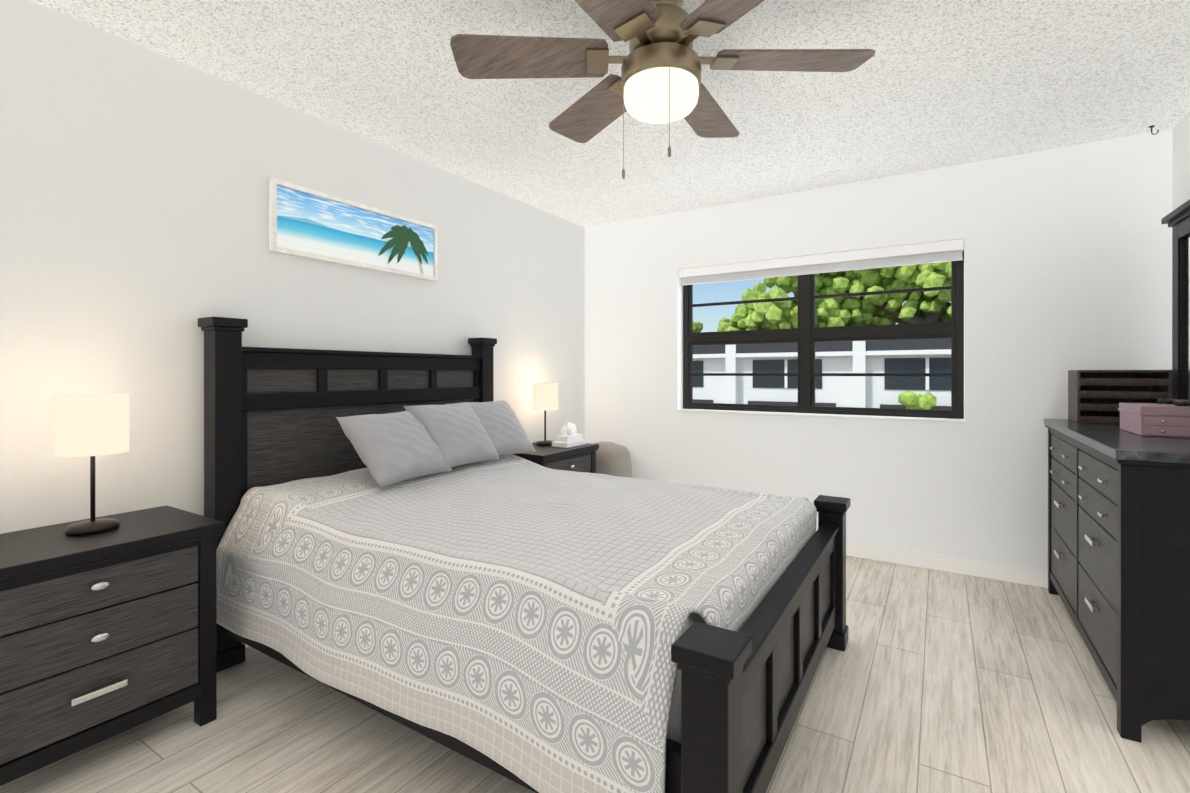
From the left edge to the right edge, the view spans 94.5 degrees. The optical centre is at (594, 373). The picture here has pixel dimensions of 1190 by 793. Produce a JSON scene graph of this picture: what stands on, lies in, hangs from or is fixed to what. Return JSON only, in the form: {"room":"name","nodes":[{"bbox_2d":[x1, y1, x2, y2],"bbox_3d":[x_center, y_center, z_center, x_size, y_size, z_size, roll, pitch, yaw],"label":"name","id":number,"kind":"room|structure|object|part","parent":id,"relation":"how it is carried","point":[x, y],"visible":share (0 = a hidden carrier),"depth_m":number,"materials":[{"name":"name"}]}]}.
{"room":"bedroom","nodes":[
{"label":"bedroom","id":0,"kind":"room"},
{"bbox_2d":[0,0,584,533],"bbox_3d":[-1.337,-0.026,2.828,0.120,2.440,5.010,0,0,32],"label":"wall","id":1,"kind":"structure","parent":0,"point":[134,212],"depth_m":2.19,"materials":[{"name":"white paint"}]},
{"bbox_2d":[269,178,437,280],"bbox_3d":[-1.208,-0.718,2.891,0.026,0.327,0.965,0,0,32],"label":"framed picture","id":2,"kind":"object","parent":1,"relation":"attached to","point":[305,222],"visible":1,"depth_m":2.80,"materials":[{"name":"blue"}]},
{"bbox_2d":[0,556,1189,792],"bbox_3d":[0.231,1.254,1.847,3.820,0.120,5.010,0,0,32],"label":"floor","id":3,"kind":"structure","parent":0,"point":[936,682],"depth_m":1.84,"materials":[{"name":"wood"}]},
{"bbox_2d":[0,505,224,785],"bbox_3d":[-1.651,0.855,1.745,0.462,0.680,0.666,0,0,32],"label":"nightstand","id":4,"kind":"object","parent":3,"relation":"on","point":[107,635],"visible":1,"depth_m":1.66,"materials":[{"name":"black wood"}]},
{"bbox_2d":[54,393,128,535],"bbox_3d":[-1.651,0.291,1.810,0.184,0.445,0.184,0,0,32],"label":"lamp","id":5,"kind":"object","parent":4,"relation":"on","point":[92,426],"visible":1,"depth_m":1.75,"materials":[{"name":"beige fabric"}]},
{"bbox_2d":[198,316,849,792],"bbox_3d":[-0.239,0.484,2.353,2.228,1.420,1.675,0,0,32],"label":"bed","id":6,"kind":"object","parent":3,"relation":"on","point":[532,626],"visible":0.98,"depth_m":1.74,"materials":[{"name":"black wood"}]},
{"bbox_2d":[336,411,452,488],"bbox_3d":[-0.926,0.340,2.583,0.292,0.304,0.460,0,0,25],"label":"pillow","id":7,"kind":"object","parent":6,"relation":"on","point":[392,448],"visible":0.98,"depth_m":2.47,"materials":[{"name":"fabric"}]},
{"bbox_2d":[403,402,499,472],"bbox_3d":[-0.745,0.320,2.906,0.280,0.317,0.468,0,0,32],"label":"pillow","id":8,"kind":"object","parent":6,"relation":"on","point":[458,434],"visible":0.85,"depth_m":2.82,"materials":[{"name":"fabric"}]},
{"bbox_2d":[453,400,535,455],"bbox_3d":[-0.597,0.321,3.202,0.285,0.309,0.460,0,0,37],"label":"pillow","id":9,"kind":"object","parent":6,"relation":"on","point":[504,429],"visible":0.71,"depth_m":3.16,"materials":[{"name":"fabric"}]},
{"bbox_2d":[216,454,816,792],"bbox_3d":[-0.231,0.750,2.348,1.993,0.564,1.675,0,0,32],"label":"quilt","id":10,"kind":"object","parent":6,"relation":"on","point":[538,624],"depth_m":1.64,"materials":[{"name":"grey fabric"}]},
{"bbox_3d":[-0.256,0.737,2.362,1.938,0.315,1.428,0,0,32],"label":"mattress","id":11,"kind":"part","parent":6,"relation":"part of","materials":[{"name":"white fabric"}]},
{"bbox_2d":[513,440,598,472],"bbox_3d":[-0.340,0.853,3.838,0.462,0.680,0.666,0,0,32],"label":"nightstand","id":12,"kind":"object","parent":3,"relation":"on","point":[580,458],"visible":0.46,"depth_m":3.72,"materials":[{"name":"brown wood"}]},
{"bbox_2d":[532,383,557,445],"bbox_3d":[-0.358,0.290,3.967,0.184,0.445,0.184,0,0,32],"label":"lamp","id":13,"kind":"object","parent":12,"relation":"on","point":[544,396],"visible":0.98,"depth_m":3.89,"materials":[{"name":"beige fabric"}]},
{"bbox_2d":[552,423,585,447],"bbox_3d":[-0.184,0.431,3.917,0.130,0.163,0.240,0,0,32],"label":"tissue box","id":14,"kind":"object","parent":12,"relation":"on","point":[568,437],"visible":1,"depth_m":3.88,"materials":[{"name":"white"}]},
{"bbox_2d":[594,441,632,477],"bbox_3d":[0.072,0.863,4.269,0.400,0.660,0.370,0,0,32],"label":"chair","id":15,"kind":"object","parent":3,"relation":"on","point":[613,459],"visible":0.29,"depth_m":4.11,"materials":[{"name":"fabric"}]},
{"bbox_2d":[1044,418,1189,742],"bbox_3d":[2.305,0.722,2.288,0.507,0.945,1.472,0,0,32],"label":"dresser","id":16,"kind":"object","parent":3,"relation":"on","point":[1118,541],"visible":0.94,"depth_m":1.80,"materials":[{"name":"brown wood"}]},
{"bbox_2d":[1068,370,1171,423],"bbox_3d":[2.628,0.116,2.773,0.340,0.265,0.235,0,0,32],"label":"desk organizer","id":17,"kind":"object","parent":16,"relation":"on","point":[1097,396],"visible":0.77,"depth_m":2.76,"materials":[{"name":"black wood"}]},
{"bbox_2d":[1118,398,1189,437],"bbox_3d":[2.348,0.177,2.261,0.230,0.142,0.330,0,0,32],"label":"jewelry box","id":18,"kind":"object","parent":16,"relation":"on","point":[1160,418],"visible":1,"depth_m":2.17,"materials":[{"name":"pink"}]},
{"bbox_2d":[1161,199,1189,403],"bbox_3d":[2.488,-0.254,2.176,0.072,1.004,1.165,0,0,32],"label":"dresser mirror","id":19,"kind":"object","parent":16,"relation":"on","point":[1177,220],"visible":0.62,"depth_m":2.57,"materials":[{"name":"brown wood"}]},
{"bbox_2d":[30,0,1189,227],"bbox_3d":[0.231,-1.306,1.846,3.820,0.120,5.010,0,0,32],"label":"ceiling","id":20,"kind":"structure","parent":0,"point":[932,84],"depth_m":2.39,"materials":[{"name":"white paint"}]},
{"bbox_2d":[450,0,874,178],"bbox_3d":[0.213,-0.938,1.780,1.242,0.616,1.334,0,0,32],"label":"ceiling fan","id":21,"kind":"object","parent":20,"relation":"hanging from","point":[658,81],"visible":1,"depth_m":1.73,"materials":[{"name":"brown wood"}]},
{"bbox_2d":[1148,125,1158,134],"bbox_3d":[2.813,-1.223,2.771,0.039,0.045,0.024,0,0,32],"label":"ceiling hook","id":22,"kind":"object","parent":20,"relation":"attached to","point":[1152,126],"visible":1,"depth_m":2.77,"materials":[{"name":"black plastic"}]},
{"bbox_2d":[585,129,1171,570],"bbox_3d":[1.494,-0.027,3.863,3.580,2.440,0.250,0,0,32],"label":"wall","id":23,"kind":"structure","parent":0,"point":[1067,259],"depth_m":3.32,"materials":[{"name":"white paint"}]},
{"bbox_2d":[677,409,964,422],"bbox_3d":[1.441,0.285,3.798,1.840,0.016,0.126,0,0,32],"label":"window sill","id":24,"kind":"structure","parent":23,"relation":"attached to","point":[951,420],"depth_m":3.66,"materials":[{"name":"white stone"}]},
{"bbox_2d":[683,250,963,418],"bbox_3d":[1.485,-0.257,3.868,1.840,1.100,0.051,0,0,32],"label":"window","id":25,"kind":"structure","parent":23,"relation":"in","point":[806,335],"depth_m":3.82,"materials":[{"name":"brown metal"}]},
{"bbox_2d":[679,239,963,285],"bbox_3d":[1.446,-0.745,3.806,1.832,0.120,0.067,0,0,32],"label":"roller blind","id":26,"kind":"object","parent":25,"relation":"attached to","point":[933,252],"visible":1,"depth_m":3.70,"materials":[{"name":"white"}]},
{"bbox_2d":[846,541,1047,587],"bbox_3d":[1.424,1.146,3.752,3.580,0.095,0.014,0,0,32],"label":"baseboard","id":27,"kind":"structure","parent":23,"relation":"attached to","point":[1008,573],"depth_m":3.30,"materials":[{"name":"white wood"}]},
{"bbox_2d":[1172,111,1189,210],"bbox_3d":[1.798,-0.025,0.864,0.120,2.440,5.010,0,0,32],"label":"wall","id":28,"kind":"structure","parent":0,"point":[1180,162],"depth_m":2.70,"materials":[{"name":"white paint"}]},
{"label":"outside","id":29,"kind":"structure","parent":0,"visible":0},
{"bbox_2d":[693,338,950,409],"bbox_3d":[9.268,2.962,14.943,55.000,8.450,1.920,0,0,32],"label":"building","id":30,"kind":"structure","parent":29,"point":[741,360],"depth_m":15.65,"materials":[{"name":"white"}]},
{"bbox_2d":[693,261,950,409],"bbox_3d":[6.696,0.639,19.279,14.365,13.100,8.137,0,0,32],"label":"tree","id":31,"kind":"object","parent":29,"point":[924,303],"depth_m":18.47,"materials":[{"name":"green plant"}]}
]}

